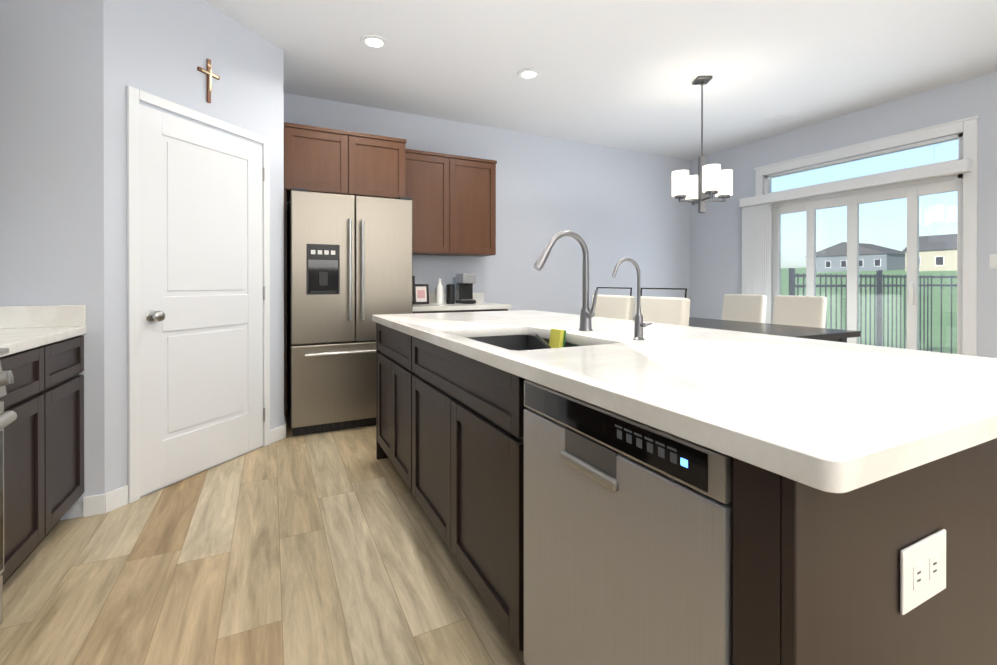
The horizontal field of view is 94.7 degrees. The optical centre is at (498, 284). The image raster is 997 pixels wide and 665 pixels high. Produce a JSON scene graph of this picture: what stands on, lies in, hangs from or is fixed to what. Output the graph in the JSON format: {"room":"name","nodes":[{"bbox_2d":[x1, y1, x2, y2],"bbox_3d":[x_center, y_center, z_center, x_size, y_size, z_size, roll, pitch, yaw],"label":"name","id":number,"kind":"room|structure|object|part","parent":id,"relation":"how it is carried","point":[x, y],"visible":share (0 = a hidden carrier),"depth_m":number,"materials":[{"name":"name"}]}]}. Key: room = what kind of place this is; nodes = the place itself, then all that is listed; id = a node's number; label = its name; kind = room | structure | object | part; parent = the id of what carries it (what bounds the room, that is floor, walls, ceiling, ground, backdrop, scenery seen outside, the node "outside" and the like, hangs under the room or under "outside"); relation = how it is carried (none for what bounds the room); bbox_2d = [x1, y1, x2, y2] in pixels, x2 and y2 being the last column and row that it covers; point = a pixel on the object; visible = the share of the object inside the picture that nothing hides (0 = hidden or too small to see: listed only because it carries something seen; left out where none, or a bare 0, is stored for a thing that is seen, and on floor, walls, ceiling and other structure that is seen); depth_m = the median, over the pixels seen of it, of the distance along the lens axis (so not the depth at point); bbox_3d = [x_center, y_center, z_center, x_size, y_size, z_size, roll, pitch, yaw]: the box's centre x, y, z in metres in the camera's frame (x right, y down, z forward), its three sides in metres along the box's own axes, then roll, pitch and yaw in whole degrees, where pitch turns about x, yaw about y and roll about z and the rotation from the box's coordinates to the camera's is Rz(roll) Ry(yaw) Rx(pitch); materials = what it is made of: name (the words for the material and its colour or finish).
{"room":"kitchen and dining room","nodes":[
{"label":"kitchen and dining room","id":0,"kind":"room"},
{"bbox_2d":[0,409,525,664],"bbox_3d":[1.390,1.177,1.357,6.880,0.120,8.050,0,0,-26],"label":"floor","id":1,"kind":"structure","parent":0,"point":[328,548],"depth_m":1.74,"materials":[{"name":"brown wood"}]},
{"bbox_2d":[0,348,16,623],"bbox_3d":[-1.665,0.626,0.975,0.763,0.985,0.750,0,0,-26],"label":"range","id":2,"kind":"object","parent":1,"relation":"on","point":[7,417],"visible":1,"depth_m":1.42,"materials":[{"name":"grey"}]},
{"bbox_2d":[0,341,59,584],"bbox_3d":[-2.003,0.679,1.508,0.648,0.875,0.491,0,0,-26],"label":"base cabinet","id":3,"kind":"object","parent":1,"relation":"on","point":[42,360],"depth_m":1.72,"materials":[{"name":"black wood"}]},
{"bbox_2d":[0,325,86,352],"bbox_3d":[-2.080,0.220,1.672,0.656,0.039,0.862,0,0,-26],"label":"countertop","id":4,"kind":"structure","parent":3,"relation":"on","point":[11,339],"depth_m":1.87,"materials":[{"name":"white stone"}]},
{"bbox_2d":[56,333,85,518],"bbox_3d":[-2.166,0.678,1.837,0.648,0.875,0.492,0,0,-26],"label":"base cabinet","id":5,"kind":"object","parent":1,"relation":"on","point":[69,350],"depth_m":2.06,"materials":[{"name":"black wood"}]},
{"bbox_2d":[287,188,412,435],"bbox_3d":[-1.259,0.206,3.837,0.894,1.807,0.898,0,0,-26],"label":"refrigerator","id":6,"kind":"object","parent":1,"relation":"on","point":[349,267],"visible":0.94,"depth_m":3.45,"materials":[{"name":"grey metal"}]},
{"bbox_2d":[413,293,510,313],"bbox_3d":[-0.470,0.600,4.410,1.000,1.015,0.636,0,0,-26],"label":"countertop","id":7,"kind":"structure","parent":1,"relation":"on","point":[479,305],"depth_m":4.21,"materials":[{"name":"white stone"}]},
{"bbox_2d":[413,284,428,303],"bbox_3d":[-0.746,0.095,4.380,0.150,0.190,0.089,0,0,-26],"label":"picture frame","id":8,"kind":"object","parent":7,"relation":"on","point":[420,293],"visible":1,"depth_m":4.35,"materials":[{"name":"black wood"}]},
{"bbox_2d":[436,279,443,303],"bbox_3d":[-0.569,0.069,4.451,0.072,0.246,0.072,0,0,-26],"label":"bottle","id":9,"kind":"object","parent":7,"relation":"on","point":[439,294],"visible":0.98,"depth_m":4.42,"materials":[{"name":"white plastic"}]},
{"bbox_2d":[446,284,454,303],"bbox_3d":[-0.466,0.095,4.469,0.088,0.193,0.088,0,0,-26],"label":"canister","id":10,"kind":"object","parent":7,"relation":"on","point":[450,293],"visible":0.96,"depth_m":4.43,"materials":[{"name":"black plastic"}]},
{"bbox_2d":[453,273,475,303],"bbox_3d":[-0.338,0.042,4.582,0.180,0.299,0.211,0,0,-26],"label":"coffee maker","id":11,"kind":"object","parent":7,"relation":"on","point":[464,287],"visible":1,"depth_m":4.55,"materials":[{"name":"black plastic"}]},
{"bbox_2d":[592,287,634,319],"bbox_3d":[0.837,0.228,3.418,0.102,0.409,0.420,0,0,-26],"label":"counter stool","id":12,"kind":"object","parent":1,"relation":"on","point":[616,306],"visible":0.17,"depth_m":3.28,"materials":[{"name":"white fabric"}]},
{"bbox_2d":[524,379,732,664],"bbox_3d":[0.478,0.684,1.077,0.652,0.868,0.600,0,0,-26],"label":"dishwasher","id":13,"kind":"object","parent":1,"relation":"on","point":[628,541],"visible":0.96,"depth_m":0.87,"materials":[{"name":"grey metal"}]},
{"bbox_2d":[634,288,689,325],"bbox_3d":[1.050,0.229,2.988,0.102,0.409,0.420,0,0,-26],"label":"counter stool","id":14,"kind":"object","parent":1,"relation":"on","point":[670,310],"visible":0.17,"depth_m":2.86,"materials":[{"name":"white fabric"}]},
{"bbox_2d":[376,323,996,664],"bbox_3d":[0.308,0.678,2.001,1.126,0.875,2.622,0,0,-26],"label":"kitchen island","id":15,"kind":"object","parent":1,"relation":"on","point":[864,503],"depth_m":0.77,"materials":[{"name":"black wood"}]},
{"bbox_2d":[549,329,565,347],"bbox_3d":[0.239,0.230,1.873,0.044,0.094,0.064,0,0,-34],"label":"sponge","id":16,"kind":"object","parent":15,"relation":"in","point":[557,338],"visible":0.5,"depth_m":1.85,"materials":[{"name":"yellow"}]},
{"bbox_2d":[372,311,996,502],"bbox_3d":[0.321,0.220,2.006,1.196,0.039,2.712,0,0,-26],"label":"island countertop","id":17,"kind":"structure","parent":15,"relation":"on","point":[837,420],"depth_m":0.91,"materials":[{"name":"white stone"}]},
{"bbox_2d":[468,331,579,350],"bbox_3d":[0.091,0.334,1.788,0.475,0.213,0.720,0,0,-26],"label":"sink","id":18,"kind":"object","parent":17,"relation":"in","point":[517,340],"depth_m":2.13,"materials":[{"name":"black metal"}]},
{"bbox_2d":[533,332,550,348],"bbox_3d":[0.179,0.231,1.804,0.016,0.093,0.126,0,0,43],"label":"dish brush","id":19,"kind":"object","parent":17,"relation":"in","point":[537,336],"visible":0.69,"depth_m":1.78,"materials":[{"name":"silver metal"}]},
{"bbox_2d":[533,231,597,330],"bbox_3d":[0.281,-0.013,1.918,0.289,0.427,0.094,0,0,-26],"label":"faucet","id":20,"kind":"object","parent":17,"relation":"on","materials":[{"name":"silver metal"}]},
{"bbox_2d":[612,258,655,338],"bbox_3d":[0.471,0.053,1.636,0.155,0.296,0.058,0,0,-26],"label":"faucet","id":21,"kind":"object","parent":17,"relation":"on","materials":[{"name":"silver metal"}]},
{"bbox_2d":[900,529,945,614],"bbox_3d":[0.676,0.454,0.728,0.142,0.098,0.007,0,0,-26],"label":"outlet","id":22,"kind":"object","parent":15,"relation":"attached to","point":[923,553],"depth_m":0.72,"materials":[{"name":"white plastic"}]},
{"bbox_2d":[722,294,766,322],"bbox_3d":[2.406,0.608,4.788,0.569,0.998,0.460,0,0,-26],"label":"dining chair","id":23,"kind":"object","parent":1,"relation":"on","point":[745,307],"visible":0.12,"depth_m":4.83,"materials":[{"name":"white fabric"}]},
{"bbox_2d":[633,317,860,342],"bbox_3d":[1.822,0.728,3.986,1.050,0.762,1.800,0,0,-26],"label":"dining table","id":24,"kind":"object","parent":1,"relation":"on","point":[835,335],"visible":0.1,"depth_m":3.53,"materials":[{"name":"grey wood"}]},
{"bbox_2d":[772,295,826,327],"bbox_3d":[2.659,0.609,4.278,0.569,0.998,0.460,0,0,-26],"label":"dining chair","id":25,"kind":"object","parent":1,"relation":"on","point":[807,311],"visible":0.17,"depth_m":4.32,"materials":[{"name":"white fabric"}]},
{"bbox_2d":[0,0,996,519],"bbox_3d":[1.390,-0.283,1.353,6.880,2.800,8.050,0,0,-26],"label":"wall","id":26,"kind":"structure","parent":0,"point":[70,70],"depth_m":3.22,"materials":[{"name":"white paint"}]},
{"bbox_2d":[0,305,85,328],"bbox_3d":[-2.260,0.150,2.054,0.638,0.099,0.019,0,0,-26],"label":"backsplash","id":27,"kind":"structure","parent":26,"relation":"attached to","point":[11,317],"depth_m":2.12,"materials":[{"name":"white stone"}]},
{"bbox_2d":[127,86,269,503],"bbox_3d":[-1.734,0.053,2.755,0.020,2.119,0.903,0,0,19],"label":"door frame","id":28,"kind":"structure","parent":26,"relation":"attached to","point":[135,96],"depth_m":2.36,"materials":[{"name":"white wood"}]},
{"bbox_2d":[139,104,264,495],"bbox_3d":[-1.728,0.082,2.761,0.023,2.037,0.807,0,0,19],"label":"pantry door","id":29,"kind":"structure","parent":26,"relation":"in","point":[201,343],"depth_m":2.68,"materials":[{"name":"white paint"}]},
{"bbox_2d":[145,310,164,321],"bbox_3d":[-1.805,0.169,2.425,0.074,0.062,0.062,0,0,19],"label":"door knob","id":30,"kind":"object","parent":29,"relation":"attached to","point":[154,315],"depth_m":2.41,"materials":[{"name":"silver metal"}]},
{"bbox_3d":[-1.601,0.072,3.134,0.014,1.734,0.013,0,0,-26],"label":"pantry door hinges","id":31,"kind":"part","parent":29,"relation":"part of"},
{"bbox_2d":[197,59,219,102],"bbox_3d":[-1.731,-1.217,2.750,0.025,0.260,0.140,0,0,19],"label":"crucifix","id":32,"kind":"object","parent":26,"relation":"attached to","point":[209,73],"visible":1,"depth_m":2.74,"materials":[{"name":"brown wood"}]},
{"bbox_2d":[281,416,285,438],"bbox_3d":[-1.707,1.063,3.643,0.020,0.095,0.921,0,0,-26],"label":"baseboard","id":33,"kind":"structure","parent":26,"relation":"attached to","point":[283,428],"depth_m":3.31,"materials":[{"name":"white wood"}]},
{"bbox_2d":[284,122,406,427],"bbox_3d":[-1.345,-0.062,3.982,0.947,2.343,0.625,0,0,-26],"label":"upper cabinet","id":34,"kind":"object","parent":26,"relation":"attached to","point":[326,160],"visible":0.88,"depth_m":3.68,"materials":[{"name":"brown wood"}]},
{"bbox_2d":[405,149,496,256],"bbox_3d":[-0.537,-0.764,4.531,0.991,0.943,0.355,0,0,-26],"label":"upper cabinet","id":35,"kind":"object","parent":26,"relation":"attached to","point":[453,197],"visible":0.67,"depth_m":4.39,"materials":[{"name":"brown wood"}]},
{"bbox_2d":[740,158,971,323],"bbox_3d":[3.375,0.030,4.630,0.096,2.095,2.019,0,0,-26],"label":"blind valance","id":36,"kind":"object","parent":26,"relation":"attached to","point":[756,245],"visible":0.69,"depth_m":5.22,"materials":[{"name":"white plastic"}]},
{"bbox_2d":[764,133,962,354],"bbox_3d":[3.515,-0.078,4.605,0.085,2.370,1.730,0,0,-26],"label":"slider","id":37,"kind":"object","parent":26,"relation":"attached to","point":[912,191],"visible":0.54,"depth_m":4.41,"materials":[{"name":"white"}]},
{"bbox_2d":[754,115,979,355],"bbox_3d":[3.470,-0.131,4.582,0.046,2.477,1.930,0,0,-26],"label":"window trim","id":38,"kind":"structure","parent":26,"relation":"attached to","point":[968,127],"depth_m":3.79,"materials":[{"name":"white wood"}]},
{"bbox_2d":[989,254,996,268],"bbox_3d":[3.937,-0.180,3.636,0.008,0.116,0.072,0,0,-26],"label":"switch plate","id":39,"kind":"object","parent":26,"relation":"attached to","point":[992,261],"visible":1,"depth_m":3.65,"materials":[{"name":"white plastic"}]},
{"bbox_2d":[204,0,996,159],"bbox_3d":[1.390,-1.743,1.348,6.880,0.120,8.050,0,0,-26],"label":"ceiling","id":40,"kind":"structure","parent":0,"point":[622,74],"depth_m":3.45,"materials":[{"name":"white paint"}]},
{"bbox_2d":[360,34,387,48],"bbox_3d":[-0.864,-1.683,3.195,0.188,0.010,0.188,0,0,-26],"label":"recessed light","id":41,"kind":"object","parent":40,"relation":"in","point":[371,41],"visible":1,"depth_m":3.19,"materials":[{"name":"white plastic"}]},
{"bbox_2d":[517,68,539,79],"bbox_3d":[0.242,-1.685,3.687,0.188,0.010,0.188,0,0,-26],"label":"recessed light","id":42,"kind":"object","parent":40,"relation":"in","point":[528,74],"visible":1,"depth_m":3.68,"materials":[{"name":"white plastic"}]},
{"bbox_2d":[672,76,732,212],"bbox_3d":[1.678,-1.140,3.787,0.384,1.100,0.384,0,0,-44],"label":"chandelier","id":43,"kind":"object","parent":40,"relation":"hanging from","point":[712,179],"visible":1,"depth_m":3.74,"materials":[{"name":"white glass"}]},
{"bbox_2d":[767,115,798,123],"bbox_3d":[2.916,-1.687,4.711,0.300,0.010,0.150,0,0,-26],"label":"ceiling vent","id":44,"kind":"object","parent":40,"relation":"in","point":[783,119],"visible":1,"depth_m":4.70,"materials":[{"name":"white metal"}]},
{"label":"outside","id":45,"kind":"structure","parent":0,"visible":0},
{"bbox_2d":[781,267,956,353],"bbox_3d":[121.195,-3.654,59.951,259.859,10.140,300.000,0,0,-26],"label":"ground","id":46,"kind":"structure","parent":45,"point":[946,296],"depth_m":20.74,"materials":[{"name":"green plant"}]},
{"bbox_2d":[816,242,904,271],"bbox_3d":[82.385,-6.014,105.443,11.800,6.900,16.800,0,0,-26],"label":"house","id":47,"kind":"structure","parent":46,"relation":"on","point":[869,255],"depth_m":100.09,"materials":[{"name":"grey"}]},
{"bbox_2d":[789,268,956,353],"bbox_3d":[7.346,0.555,2.175,3.650,1.480,9.600,0,0,-26],"label":"fence","id":48,"kind":"object","parent":46,"relation":"on","point":[876,296],"depth_m":6.55,"materials":[{"name":"black metal"}]},
{"bbox_2d":[902,234,956,270],"bbox_3d":[82.290,-5.451,78.612,11.800,6.900,16.800,0,0,-26],"label":"house","id":49,"kind":"structure","parent":46,"relation":"on","point":[933,248],"depth_m":80.02,"materials":[{"name":"beige"}]}
]}

